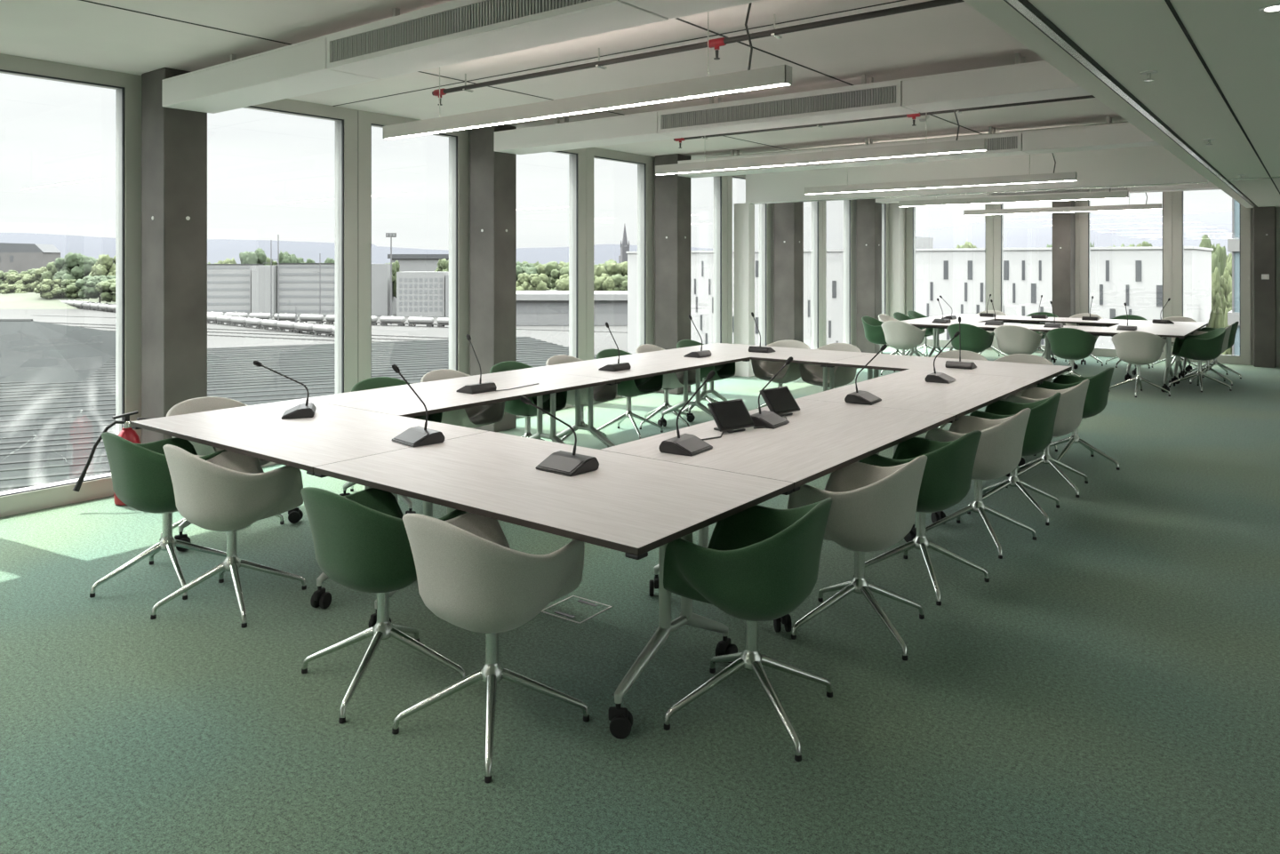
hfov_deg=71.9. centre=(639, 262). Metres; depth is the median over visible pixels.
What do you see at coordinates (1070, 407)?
tub chair
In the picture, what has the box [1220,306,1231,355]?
tree
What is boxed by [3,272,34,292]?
tree
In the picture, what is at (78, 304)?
wagon
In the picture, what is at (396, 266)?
tree
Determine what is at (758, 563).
tub chair
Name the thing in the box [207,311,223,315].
wagon
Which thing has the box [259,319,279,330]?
wagon
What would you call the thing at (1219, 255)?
tree
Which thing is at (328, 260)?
tree
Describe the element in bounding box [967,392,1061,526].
tub chair
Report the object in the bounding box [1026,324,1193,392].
conference table
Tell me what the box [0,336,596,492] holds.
shed roof
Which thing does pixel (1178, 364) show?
conference table
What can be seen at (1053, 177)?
linear pendant light
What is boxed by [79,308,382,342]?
railway track
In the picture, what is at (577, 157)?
window
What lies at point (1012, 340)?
tub chair
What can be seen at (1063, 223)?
wall column
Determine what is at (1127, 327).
gooseneck microphone
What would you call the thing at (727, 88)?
diffuser
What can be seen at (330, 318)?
wagon
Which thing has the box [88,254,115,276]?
tree
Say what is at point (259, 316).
wagon
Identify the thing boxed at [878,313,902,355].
tub chair
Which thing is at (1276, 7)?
recessed light
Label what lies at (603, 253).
hill
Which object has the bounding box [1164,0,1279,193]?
trim
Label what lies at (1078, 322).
conference table
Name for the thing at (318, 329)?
wagon
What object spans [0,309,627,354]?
ground
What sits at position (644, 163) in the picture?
window
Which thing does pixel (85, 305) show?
wagon
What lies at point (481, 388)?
gooseneck microphone
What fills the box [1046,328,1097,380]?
tub chair
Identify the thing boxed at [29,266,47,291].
tree
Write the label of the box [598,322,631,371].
gooseneck microphone
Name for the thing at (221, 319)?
car
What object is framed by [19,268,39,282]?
tree
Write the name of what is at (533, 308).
station hall
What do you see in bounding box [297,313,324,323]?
wagon
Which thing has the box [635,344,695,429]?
tub chair
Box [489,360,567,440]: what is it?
tub chair
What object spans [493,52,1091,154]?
ceiling panel
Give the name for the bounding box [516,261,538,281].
tree
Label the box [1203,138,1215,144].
sprinkler
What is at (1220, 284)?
tree
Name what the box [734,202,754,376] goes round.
trim
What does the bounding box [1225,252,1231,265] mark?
tree
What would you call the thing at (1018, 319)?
conference table
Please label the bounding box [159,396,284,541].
tub chair
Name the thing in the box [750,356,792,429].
gooseneck microphone
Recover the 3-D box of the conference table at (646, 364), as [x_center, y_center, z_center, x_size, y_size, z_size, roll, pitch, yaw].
[0.020,1.280,7.990,1.052,0.740,2.042,0,0,38]
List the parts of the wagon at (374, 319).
tank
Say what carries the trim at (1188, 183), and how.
attached to the ceiling panel at (1152, 164)
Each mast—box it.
[270,243,271,319]
[277,235,279,320]
[288,306,296,322]
[312,259,320,314]
[385,232,396,324]
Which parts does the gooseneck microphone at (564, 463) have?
key panel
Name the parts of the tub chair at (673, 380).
leg, leg, leg, leg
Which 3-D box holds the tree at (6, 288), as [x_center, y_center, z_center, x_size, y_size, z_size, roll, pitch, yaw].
[-440.235,22.236,620.362,18.647,14.887,16.694,0,0,3]
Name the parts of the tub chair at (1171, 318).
leg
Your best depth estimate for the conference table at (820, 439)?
4.49 m
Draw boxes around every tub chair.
[89,432,226,599]
[150,444,306,628]
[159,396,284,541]
[300,487,466,723]
[350,376,442,491]
[392,512,589,783]
[420,368,504,428]
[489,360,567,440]
[545,354,617,447]
[593,348,663,439]
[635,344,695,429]
[663,497,832,761]
[676,339,735,418]
[751,339,809,408]
[787,455,927,660]
[798,343,861,390]
[853,430,989,606]
[861,315,887,353]
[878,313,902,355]
[880,320,926,375]
[893,312,931,356]
[904,310,944,356]
[925,350,987,432]
[925,408,1036,559]
[947,323,994,352]
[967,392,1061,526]
[976,310,1006,356]
[993,325,1043,354]
[994,353,1057,451]
[1005,379,1089,497]
[1024,312,1058,362]
[1033,367,1119,470]
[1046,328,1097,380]
[1063,313,1103,366]
[1105,314,1150,368]
[1108,331,1170,397]
[1151,316,1197,367]
[1168,328,1231,392]
[1184,324,1232,385]
[1190,321,1241,378]
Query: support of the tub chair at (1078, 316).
on the floor
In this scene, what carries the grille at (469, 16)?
attached to the ceiling panel at (455, 31)
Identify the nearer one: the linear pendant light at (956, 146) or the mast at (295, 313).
the linear pendant light at (956, 146)
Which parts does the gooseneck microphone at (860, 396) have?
key panel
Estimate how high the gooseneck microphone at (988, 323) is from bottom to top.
0.374 m
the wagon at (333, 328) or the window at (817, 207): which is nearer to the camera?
the window at (817, 207)
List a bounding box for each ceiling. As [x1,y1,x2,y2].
[0,0,1127,159]
[962,0,1279,207]
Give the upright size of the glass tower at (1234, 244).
58.100 m
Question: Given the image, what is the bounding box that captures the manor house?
[0,242,60,273]
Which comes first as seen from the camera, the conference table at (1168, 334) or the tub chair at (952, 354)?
the tub chair at (952, 354)
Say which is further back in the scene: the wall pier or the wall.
the wall
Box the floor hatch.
[541,595,611,623]
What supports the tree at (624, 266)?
on the ground
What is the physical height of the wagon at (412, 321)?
4.639 m
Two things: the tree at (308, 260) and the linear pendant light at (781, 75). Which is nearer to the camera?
the linear pendant light at (781, 75)
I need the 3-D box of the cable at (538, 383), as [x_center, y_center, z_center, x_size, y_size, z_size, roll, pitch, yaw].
[-0.875,0.905,6.385,0.039,0.007,0.451,0,0,36]
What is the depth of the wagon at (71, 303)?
569.32 m
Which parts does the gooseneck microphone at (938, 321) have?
key panel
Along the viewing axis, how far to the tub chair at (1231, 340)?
12.62 m
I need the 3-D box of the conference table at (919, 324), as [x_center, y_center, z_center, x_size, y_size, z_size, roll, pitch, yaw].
[4.767,1.280,13.065,1.907,0.740,1.017,0,0,38]
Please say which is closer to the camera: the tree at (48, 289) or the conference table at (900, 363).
the conference table at (900, 363)
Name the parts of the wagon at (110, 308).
tank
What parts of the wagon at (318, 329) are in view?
tank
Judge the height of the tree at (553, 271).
30.219 m
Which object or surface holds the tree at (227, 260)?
on the ground
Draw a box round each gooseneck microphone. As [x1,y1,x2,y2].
[253,360,316,419]
[391,364,444,447]
[456,334,496,394]
[520,395,599,476]
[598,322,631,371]
[658,370,715,456]
[683,314,711,358]
[748,312,775,352]
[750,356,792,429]
[844,344,887,405]
[925,331,959,383]
[932,298,951,323]
[939,296,956,319]
[945,316,976,369]
[979,294,996,317]
[984,299,1003,325]
[1031,295,1047,319]
[1043,301,1063,327]
[1081,296,1099,320]
[1116,302,1136,330]
[1152,297,1174,323]
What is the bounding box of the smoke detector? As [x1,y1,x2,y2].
[916,114,929,121]
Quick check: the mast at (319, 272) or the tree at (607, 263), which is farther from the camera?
the tree at (607, 263)
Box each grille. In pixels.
[331,0,591,62]
[662,86,895,128]
[831,136,1016,162]
[991,187,1127,195]
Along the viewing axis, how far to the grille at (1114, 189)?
13.95 m
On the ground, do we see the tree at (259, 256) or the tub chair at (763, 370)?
the tree at (259, 256)
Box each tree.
[0,270,18,289]
[0,283,27,294]
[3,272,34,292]
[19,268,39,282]
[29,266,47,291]
[33,279,63,299]
[40,261,57,280]
[52,252,97,280]
[56,279,81,298]
[74,274,115,303]
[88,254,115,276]
[95,279,115,302]
[216,257,236,263]
[239,248,268,265]
[266,256,277,265]
[279,250,303,263]
[304,258,315,263]
[324,257,335,263]
[384,260,400,297]
[434,258,448,271]
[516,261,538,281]
[516,272,552,290]
[522,261,544,274]
[538,261,566,273]
[544,261,568,289]
[554,273,568,290]
[593,259,623,277]
[593,272,615,290]
[604,260,623,276]
[611,274,627,290]
[619,261,627,276]
[956,240,976,247]
[1126,240,1151,247]
[1199,233,1226,276]
[1208,292,1231,328]
[1211,266,1231,306]
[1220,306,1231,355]
[1222,256,1231,280]
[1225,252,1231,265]
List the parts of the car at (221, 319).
tank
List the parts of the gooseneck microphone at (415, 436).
key panel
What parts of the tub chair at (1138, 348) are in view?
leg, leg, leg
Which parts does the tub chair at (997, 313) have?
leg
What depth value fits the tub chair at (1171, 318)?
13.73 m
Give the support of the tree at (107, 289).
on the ground
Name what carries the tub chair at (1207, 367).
on the floor
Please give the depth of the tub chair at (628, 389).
8.42 m
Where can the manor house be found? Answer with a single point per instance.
(20, 258)
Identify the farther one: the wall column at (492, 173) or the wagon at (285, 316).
the wagon at (285, 316)
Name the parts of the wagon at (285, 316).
tank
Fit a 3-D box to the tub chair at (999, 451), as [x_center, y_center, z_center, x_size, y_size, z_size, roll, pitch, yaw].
[2.001,1.248,5.262,0.587,0.803,0.606,0,0,38]
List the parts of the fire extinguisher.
handle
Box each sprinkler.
[1140,70,1157,81]
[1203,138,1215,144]
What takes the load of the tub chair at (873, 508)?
on the floor
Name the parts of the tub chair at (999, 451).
leg, leg, leg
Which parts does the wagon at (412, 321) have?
tank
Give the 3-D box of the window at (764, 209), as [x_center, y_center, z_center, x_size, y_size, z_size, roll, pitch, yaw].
[1.590,0.150,13.267,0.150,3.000,1.290,0,0,38]
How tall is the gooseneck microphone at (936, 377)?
0.380 m
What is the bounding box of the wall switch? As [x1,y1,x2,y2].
[1261,274,1269,279]
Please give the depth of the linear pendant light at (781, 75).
4.76 m
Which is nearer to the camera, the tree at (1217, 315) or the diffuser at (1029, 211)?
the diffuser at (1029, 211)
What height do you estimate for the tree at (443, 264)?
32.768 m
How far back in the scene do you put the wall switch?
13.83 m
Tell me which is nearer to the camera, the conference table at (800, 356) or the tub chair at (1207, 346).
the conference table at (800, 356)
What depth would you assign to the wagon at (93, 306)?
539.42 m
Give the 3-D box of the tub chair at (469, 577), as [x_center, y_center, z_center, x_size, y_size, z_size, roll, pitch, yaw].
[-0.516,1.248,3.147,0.599,0.803,0.580,0,0,40]
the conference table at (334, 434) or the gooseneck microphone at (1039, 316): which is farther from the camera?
the gooseneck microphone at (1039, 316)
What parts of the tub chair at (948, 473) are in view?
leg, leg, leg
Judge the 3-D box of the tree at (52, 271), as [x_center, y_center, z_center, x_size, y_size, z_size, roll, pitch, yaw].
[-416.811,14.407,641.235,24.156,30.544,27.046,0,0,20]
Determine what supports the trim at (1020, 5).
attached to the ceiling panel at (1152, 164)
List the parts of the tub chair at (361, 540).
leg, leg, leg, leg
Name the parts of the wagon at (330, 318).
tank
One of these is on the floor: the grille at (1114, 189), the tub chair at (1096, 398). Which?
the tub chair at (1096, 398)
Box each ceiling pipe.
[432,0,964,105]
[673,95,1095,148]
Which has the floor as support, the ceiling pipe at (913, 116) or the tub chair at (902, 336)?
the tub chair at (902, 336)
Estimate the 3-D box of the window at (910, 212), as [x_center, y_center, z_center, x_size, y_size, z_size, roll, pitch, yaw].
[6.009,0.150,17.151,1.680,3.000,0.150,0,0,38]
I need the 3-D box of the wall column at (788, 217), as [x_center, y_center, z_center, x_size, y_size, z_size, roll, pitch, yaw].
[2.299,0.150,13.650,0.366,3.000,0.306,0,0,38]
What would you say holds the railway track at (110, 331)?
on the ground
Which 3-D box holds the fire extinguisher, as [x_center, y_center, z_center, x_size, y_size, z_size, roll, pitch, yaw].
[-3.530,1.338,6.004,0.156,0.624,0.552,0,0,38]
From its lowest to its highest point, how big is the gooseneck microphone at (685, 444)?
0.386 m
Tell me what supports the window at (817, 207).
on the floor
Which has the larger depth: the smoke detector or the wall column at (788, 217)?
the wall column at (788, 217)
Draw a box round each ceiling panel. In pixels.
[162,0,762,113]
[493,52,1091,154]
[677,115,1160,177]
[745,145,1208,203]
[875,181,1220,203]
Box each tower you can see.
[618,225,629,263]
[1227,198,1239,355]
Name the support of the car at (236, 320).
on the railway track at (79, 308)
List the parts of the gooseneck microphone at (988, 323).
key panel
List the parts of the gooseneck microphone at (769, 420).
key panel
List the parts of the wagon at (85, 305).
tank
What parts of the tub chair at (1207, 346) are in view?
leg, leg, leg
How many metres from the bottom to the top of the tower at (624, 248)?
69.513 m
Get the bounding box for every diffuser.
[384,83,790,139]
[656,150,984,175]
[807,180,1073,194]
[902,198,1113,207]
[984,208,1159,215]
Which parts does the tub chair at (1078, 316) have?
leg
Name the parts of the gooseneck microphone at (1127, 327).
key panel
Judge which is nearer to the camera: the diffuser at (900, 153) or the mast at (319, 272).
the diffuser at (900, 153)
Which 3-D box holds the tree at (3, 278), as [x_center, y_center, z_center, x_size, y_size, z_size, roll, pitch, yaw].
[-490.530,17.799,680.630,21.981,23.761,19.340,0,0,-12]
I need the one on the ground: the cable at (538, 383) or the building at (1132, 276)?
the building at (1132, 276)
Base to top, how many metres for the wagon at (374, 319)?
4.639 m
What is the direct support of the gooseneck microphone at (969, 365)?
on the conference table at (900, 363)
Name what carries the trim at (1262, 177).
attached to the ceiling at (1238, 43)
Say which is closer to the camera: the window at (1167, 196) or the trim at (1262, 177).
the trim at (1262, 177)
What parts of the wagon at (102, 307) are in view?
tank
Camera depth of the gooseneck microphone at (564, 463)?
3.85 m
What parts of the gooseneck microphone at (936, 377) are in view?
key panel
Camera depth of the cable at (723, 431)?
4.55 m
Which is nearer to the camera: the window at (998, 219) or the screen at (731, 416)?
the screen at (731, 416)
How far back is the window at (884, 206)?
17.39 m
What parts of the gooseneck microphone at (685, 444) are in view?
key panel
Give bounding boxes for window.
[0,53,141,517]
[243,98,357,466]
[357,110,468,383]
[468,128,586,417]
[586,147,652,398]
[652,156,727,345]
[727,174,771,345]
[771,200,823,349]
[823,200,854,345]
[854,200,888,346]
[905,203,993,350]
[993,200,1079,352]
[1080,191,1172,360]
[1172,191,1250,365]
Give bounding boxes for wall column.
[141,67,207,443]
[470,124,516,431]
[655,153,690,394]
[774,201,803,342]
[856,199,881,353]
[1052,200,1075,356]
[1253,206,1276,367]
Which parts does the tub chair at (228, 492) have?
leg, leg, leg, leg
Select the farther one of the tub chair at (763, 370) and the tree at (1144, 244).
the tree at (1144, 244)
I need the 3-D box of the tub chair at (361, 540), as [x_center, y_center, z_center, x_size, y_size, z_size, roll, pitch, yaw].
[-1.017,1.249,3.498,0.608,0.796,0.604,0,0,38]
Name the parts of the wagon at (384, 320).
tank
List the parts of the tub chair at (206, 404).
leg, leg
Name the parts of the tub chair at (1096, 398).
leg, leg, leg, leg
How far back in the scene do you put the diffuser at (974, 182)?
9.96 m
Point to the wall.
(897, 215)
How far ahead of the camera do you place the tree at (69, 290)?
594.68 m
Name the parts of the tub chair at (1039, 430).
leg, leg, leg, leg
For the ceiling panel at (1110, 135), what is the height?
0.280 m
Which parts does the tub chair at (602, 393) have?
leg, leg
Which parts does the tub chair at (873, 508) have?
leg, leg, leg, leg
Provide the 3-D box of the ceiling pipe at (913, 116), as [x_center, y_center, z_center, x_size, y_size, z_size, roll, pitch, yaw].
[2.053,-1.252,7.697,4.260,0.195,0.089,0,0,38]
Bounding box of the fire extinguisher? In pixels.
[72,410,155,505]
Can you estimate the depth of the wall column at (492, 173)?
8.65 m
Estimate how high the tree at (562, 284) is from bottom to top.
23.388 m
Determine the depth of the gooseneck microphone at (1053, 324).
12.30 m
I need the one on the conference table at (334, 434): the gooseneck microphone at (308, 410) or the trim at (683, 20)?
the gooseneck microphone at (308, 410)
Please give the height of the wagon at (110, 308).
4.639 m
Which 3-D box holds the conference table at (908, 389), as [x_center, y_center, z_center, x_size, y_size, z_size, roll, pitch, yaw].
[2.092,1.280,6.395,1.052,0.740,2.042,0,0,38]
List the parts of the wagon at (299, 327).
tank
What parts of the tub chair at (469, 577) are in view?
leg, leg, leg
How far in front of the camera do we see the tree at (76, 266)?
610.94 m
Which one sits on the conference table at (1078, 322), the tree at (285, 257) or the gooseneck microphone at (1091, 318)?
the gooseneck microphone at (1091, 318)
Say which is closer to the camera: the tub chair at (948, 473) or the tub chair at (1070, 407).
the tub chair at (948, 473)
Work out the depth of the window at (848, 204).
16.09 m
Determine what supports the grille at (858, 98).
attached to the ceiling panel at (1021, 81)
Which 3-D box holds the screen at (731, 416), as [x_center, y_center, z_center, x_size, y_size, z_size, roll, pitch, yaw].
[0.488,0.832,4.777,0.250,0.156,0.133,0,0,-37]
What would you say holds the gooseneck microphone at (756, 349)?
on the conference table at (800, 356)
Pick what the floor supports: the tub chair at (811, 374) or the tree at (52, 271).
the tub chair at (811, 374)
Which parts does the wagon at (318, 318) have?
tank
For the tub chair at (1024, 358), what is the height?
0.803 m
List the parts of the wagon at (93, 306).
tank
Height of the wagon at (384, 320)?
4.639 m
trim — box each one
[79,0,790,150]
[332,0,906,106]
[675,17,982,134]
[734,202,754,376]
[750,181,1207,204]
[1003,0,1252,206]
[1006,0,1256,207]
[1020,0,1257,207]
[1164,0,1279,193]
[1225,176,1279,180]
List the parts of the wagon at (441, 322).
tank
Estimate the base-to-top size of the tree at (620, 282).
23.410 m
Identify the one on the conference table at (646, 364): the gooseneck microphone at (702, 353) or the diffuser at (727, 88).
the gooseneck microphone at (702, 353)
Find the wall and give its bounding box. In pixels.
[888,202,905,318]
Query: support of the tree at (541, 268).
on the ground
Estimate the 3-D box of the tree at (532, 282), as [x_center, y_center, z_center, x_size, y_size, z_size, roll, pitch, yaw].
[-57.205,17.630,470.837,24.235,24.098,23.090,0,0,-17]
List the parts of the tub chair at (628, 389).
leg, leg, leg, leg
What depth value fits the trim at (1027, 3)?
4.04 m
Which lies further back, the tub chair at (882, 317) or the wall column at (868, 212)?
the wall column at (868, 212)
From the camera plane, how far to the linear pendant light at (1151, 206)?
14.68 m
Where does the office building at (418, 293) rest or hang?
on the ground
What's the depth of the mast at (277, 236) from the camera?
419.89 m
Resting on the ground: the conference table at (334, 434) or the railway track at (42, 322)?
the railway track at (42, 322)
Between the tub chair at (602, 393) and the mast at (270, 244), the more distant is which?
the mast at (270, 244)
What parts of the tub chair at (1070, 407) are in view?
leg, leg, leg, leg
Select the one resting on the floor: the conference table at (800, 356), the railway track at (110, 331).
the conference table at (800, 356)
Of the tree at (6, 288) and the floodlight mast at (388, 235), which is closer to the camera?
the floodlight mast at (388, 235)
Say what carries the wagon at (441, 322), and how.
on the railway track at (43, 316)
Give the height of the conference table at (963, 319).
0.740 m
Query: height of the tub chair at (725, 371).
0.803 m
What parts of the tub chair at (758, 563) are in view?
leg, leg, leg, leg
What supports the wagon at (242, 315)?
on the railway track at (43, 316)
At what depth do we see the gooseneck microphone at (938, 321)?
13.20 m
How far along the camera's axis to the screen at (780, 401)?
5.24 m
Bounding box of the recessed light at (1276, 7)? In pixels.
[1258,3,1279,12]
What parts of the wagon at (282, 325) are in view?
tank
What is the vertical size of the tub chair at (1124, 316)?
0.803 m
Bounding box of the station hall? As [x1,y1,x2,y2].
[516,289,627,325]
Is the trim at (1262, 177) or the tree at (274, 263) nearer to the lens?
the trim at (1262, 177)
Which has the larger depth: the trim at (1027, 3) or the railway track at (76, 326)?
the railway track at (76, 326)
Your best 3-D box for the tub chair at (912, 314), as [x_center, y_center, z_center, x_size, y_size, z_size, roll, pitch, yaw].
[4.958,1.248,15.301,0.622,0.803,0.608,0,0,-34]
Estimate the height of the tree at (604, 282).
24.305 m
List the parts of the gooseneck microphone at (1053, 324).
key panel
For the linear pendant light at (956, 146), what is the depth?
7.29 m
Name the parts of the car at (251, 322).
tank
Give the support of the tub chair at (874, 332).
on the floor
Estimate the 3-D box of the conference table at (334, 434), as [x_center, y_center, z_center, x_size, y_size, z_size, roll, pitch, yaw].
[-1.861,1.280,4.902,1.839,0.740,1.052,0,0,38]
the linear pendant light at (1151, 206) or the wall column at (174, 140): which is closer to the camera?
the wall column at (174, 140)
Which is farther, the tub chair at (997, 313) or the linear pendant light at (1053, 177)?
the tub chair at (997, 313)
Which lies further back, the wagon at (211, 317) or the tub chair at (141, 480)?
the wagon at (211, 317)
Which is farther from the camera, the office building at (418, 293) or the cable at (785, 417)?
the office building at (418, 293)
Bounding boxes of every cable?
[495,383,538,391]
[701,431,727,439]
[753,416,787,428]
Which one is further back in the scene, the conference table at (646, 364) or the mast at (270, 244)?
the mast at (270, 244)
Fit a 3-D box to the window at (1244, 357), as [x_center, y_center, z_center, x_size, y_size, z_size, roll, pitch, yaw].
[9.400,0.150,14.540,1.080,3.000,0.150,0,0,38]
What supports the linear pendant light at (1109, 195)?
hanging from the ceiling at (954, 37)
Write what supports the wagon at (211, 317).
on the railway track at (79, 308)
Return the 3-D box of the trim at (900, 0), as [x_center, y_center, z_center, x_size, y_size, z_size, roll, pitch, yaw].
[-0.403,-1.349,5.902,5.960,0.003,0.012,0,0,38]
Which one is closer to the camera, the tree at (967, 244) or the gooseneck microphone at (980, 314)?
the gooseneck microphone at (980, 314)
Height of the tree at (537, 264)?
30.520 m
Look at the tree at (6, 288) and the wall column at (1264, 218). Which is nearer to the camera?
the wall column at (1264, 218)
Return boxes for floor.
[0,345,1279,853]
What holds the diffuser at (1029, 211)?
attached to the linear pendant light at (1151, 206)
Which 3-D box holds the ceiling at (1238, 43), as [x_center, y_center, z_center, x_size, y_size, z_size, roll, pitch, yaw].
[5.485,-1.235,2.812,7.140,0.730,23.950,0,0,38]
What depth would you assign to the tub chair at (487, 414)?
6.81 m
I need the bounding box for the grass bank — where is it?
[0,292,115,309]
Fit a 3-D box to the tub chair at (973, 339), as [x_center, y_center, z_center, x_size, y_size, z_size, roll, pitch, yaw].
[4.647,1.248,12.392,0.602,0.803,0.584,0,0,40]
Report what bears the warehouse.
on the ground
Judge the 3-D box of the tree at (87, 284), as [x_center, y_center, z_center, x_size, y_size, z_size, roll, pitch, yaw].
[-341.474,18.781,559.401,27.046,21.798,24.156,0,0,17]
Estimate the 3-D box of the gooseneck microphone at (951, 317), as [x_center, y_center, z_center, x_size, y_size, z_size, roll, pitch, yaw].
[4.915,0.723,14.137,0.241,0.374,0.220,0,0,38]
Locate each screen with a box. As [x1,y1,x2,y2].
[707,399,754,432]
[759,385,799,416]
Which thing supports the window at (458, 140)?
on the floor
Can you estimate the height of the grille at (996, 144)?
0.115 m
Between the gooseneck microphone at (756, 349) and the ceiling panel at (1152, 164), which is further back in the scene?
the ceiling panel at (1152, 164)
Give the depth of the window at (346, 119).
7.75 m
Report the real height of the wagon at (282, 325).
4.639 m
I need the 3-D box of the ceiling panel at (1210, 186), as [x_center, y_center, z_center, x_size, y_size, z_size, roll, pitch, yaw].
[6.508,-1.210,14.400,5.380,0.280,0.500,0,0,38]
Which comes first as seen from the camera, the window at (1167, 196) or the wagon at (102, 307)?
the window at (1167, 196)
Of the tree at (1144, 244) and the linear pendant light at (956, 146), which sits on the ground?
the tree at (1144, 244)
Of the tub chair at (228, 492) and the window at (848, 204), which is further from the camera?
the window at (848, 204)
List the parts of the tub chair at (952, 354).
leg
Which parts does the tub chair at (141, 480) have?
leg, leg, leg, leg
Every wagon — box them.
[67,300,76,306]
[74,301,83,308]
[81,302,91,309]
[89,303,99,310]
[98,304,108,311]
[106,304,115,312]
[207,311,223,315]
[207,313,217,323]
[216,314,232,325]
[224,312,247,318]
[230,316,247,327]
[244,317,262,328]
[248,312,272,319]
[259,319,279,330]
[272,312,297,322]
[276,320,295,332]
[293,321,313,334]
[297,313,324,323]
[311,323,333,335]
[323,314,335,324]
[330,326,335,336]
[371,316,379,325]
[377,315,407,326]
[406,316,434,327]
[434,317,448,327]
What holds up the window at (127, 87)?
on the floor
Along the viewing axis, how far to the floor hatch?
4.19 m
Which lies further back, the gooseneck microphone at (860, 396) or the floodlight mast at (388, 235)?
the floodlight mast at (388, 235)
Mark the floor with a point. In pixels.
(1112, 684)
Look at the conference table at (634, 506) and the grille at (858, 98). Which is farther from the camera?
the grille at (858, 98)
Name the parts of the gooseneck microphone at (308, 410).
key panel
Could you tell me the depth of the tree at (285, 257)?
574.91 m
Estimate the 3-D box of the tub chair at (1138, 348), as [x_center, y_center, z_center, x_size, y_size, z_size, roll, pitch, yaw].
[6.248,1.248,11.068,0.635,0.803,0.626,0,0,5]
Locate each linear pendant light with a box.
[383,2,791,139]
[655,109,987,175]
[804,152,1077,194]
[898,188,1128,207]
[963,192,1161,215]
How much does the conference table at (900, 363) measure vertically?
0.740 m
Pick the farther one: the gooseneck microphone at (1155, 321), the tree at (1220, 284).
the tree at (1220, 284)
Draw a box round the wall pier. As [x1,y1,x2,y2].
[1250,207,1279,366]
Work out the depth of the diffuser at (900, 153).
7.44 m
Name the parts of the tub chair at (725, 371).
leg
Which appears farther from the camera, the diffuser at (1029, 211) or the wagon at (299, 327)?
the wagon at (299, 327)
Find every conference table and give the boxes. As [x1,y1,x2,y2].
[130,399,488,608]
[301,369,615,514]
[313,431,793,739]
[520,350,750,447]
[600,398,955,632]
[665,343,871,422]
[800,368,1041,524]
[826,352,1071,466]
[900,319,1039,356]
[914,316,994,357]
[936,313,1068,362]
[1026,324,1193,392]
[1056,318,1207,375]
[1110,323,1200,383]
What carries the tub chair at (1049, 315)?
on the floor
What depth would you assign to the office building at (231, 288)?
489.95 m
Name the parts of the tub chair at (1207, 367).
leg, leg, leg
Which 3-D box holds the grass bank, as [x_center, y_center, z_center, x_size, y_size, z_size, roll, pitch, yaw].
[-396.321,25.650,600.000,167.655,8.000,154.905,0,0,38]
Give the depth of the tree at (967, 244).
218.05 m
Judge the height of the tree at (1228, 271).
31.208 m
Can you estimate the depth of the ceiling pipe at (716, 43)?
5.01 m
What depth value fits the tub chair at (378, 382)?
6.45 m
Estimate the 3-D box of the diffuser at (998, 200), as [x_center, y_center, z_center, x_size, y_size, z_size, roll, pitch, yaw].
[5.126,-0.840,12.385,3.042,0.014,0.034,0,0,38]
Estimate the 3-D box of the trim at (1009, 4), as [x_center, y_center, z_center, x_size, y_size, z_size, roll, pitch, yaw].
[2.735,-0.869,4.899,0.015,0.003,23.500,0,0,38]
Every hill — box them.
[0,232,375,263]
[333,244,713,264]
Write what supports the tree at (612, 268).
on the ground
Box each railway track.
[41,321,448,338]
[42,315,627,333]
[76,326,421,340]
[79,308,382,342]
[110,330,377,342]
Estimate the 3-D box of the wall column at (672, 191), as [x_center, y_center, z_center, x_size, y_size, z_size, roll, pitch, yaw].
[0.419,0.150,11.209,0.366,3.000,0.306,0,0,38]
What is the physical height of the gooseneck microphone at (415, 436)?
0.392 m
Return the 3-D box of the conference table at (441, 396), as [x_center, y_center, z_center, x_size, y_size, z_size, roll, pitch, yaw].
[-1.228,1.280,6.370,1.052,0.740,2.042,0,0,38]
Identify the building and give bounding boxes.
[207,263,396,315]
[396,272,448,317]
[626,236,1213,354]
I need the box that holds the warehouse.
[387,254,448,271]
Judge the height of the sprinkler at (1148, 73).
0.040 m
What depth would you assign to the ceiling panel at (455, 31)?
4.53 m
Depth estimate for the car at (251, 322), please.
394.89 m
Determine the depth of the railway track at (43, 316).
405.98 m
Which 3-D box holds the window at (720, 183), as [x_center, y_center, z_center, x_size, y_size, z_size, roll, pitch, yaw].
[0.650,0.150,12.046,0.150,3.000,1.790,0,0,38]
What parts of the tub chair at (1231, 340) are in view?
leg, leg, leg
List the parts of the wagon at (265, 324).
tank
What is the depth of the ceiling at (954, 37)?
5.72 m
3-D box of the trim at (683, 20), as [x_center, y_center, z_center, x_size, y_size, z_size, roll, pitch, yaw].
[1.152,-1.349,6.118,0.016,0.003,23.500,0,0,38]
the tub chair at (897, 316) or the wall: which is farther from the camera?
the wall

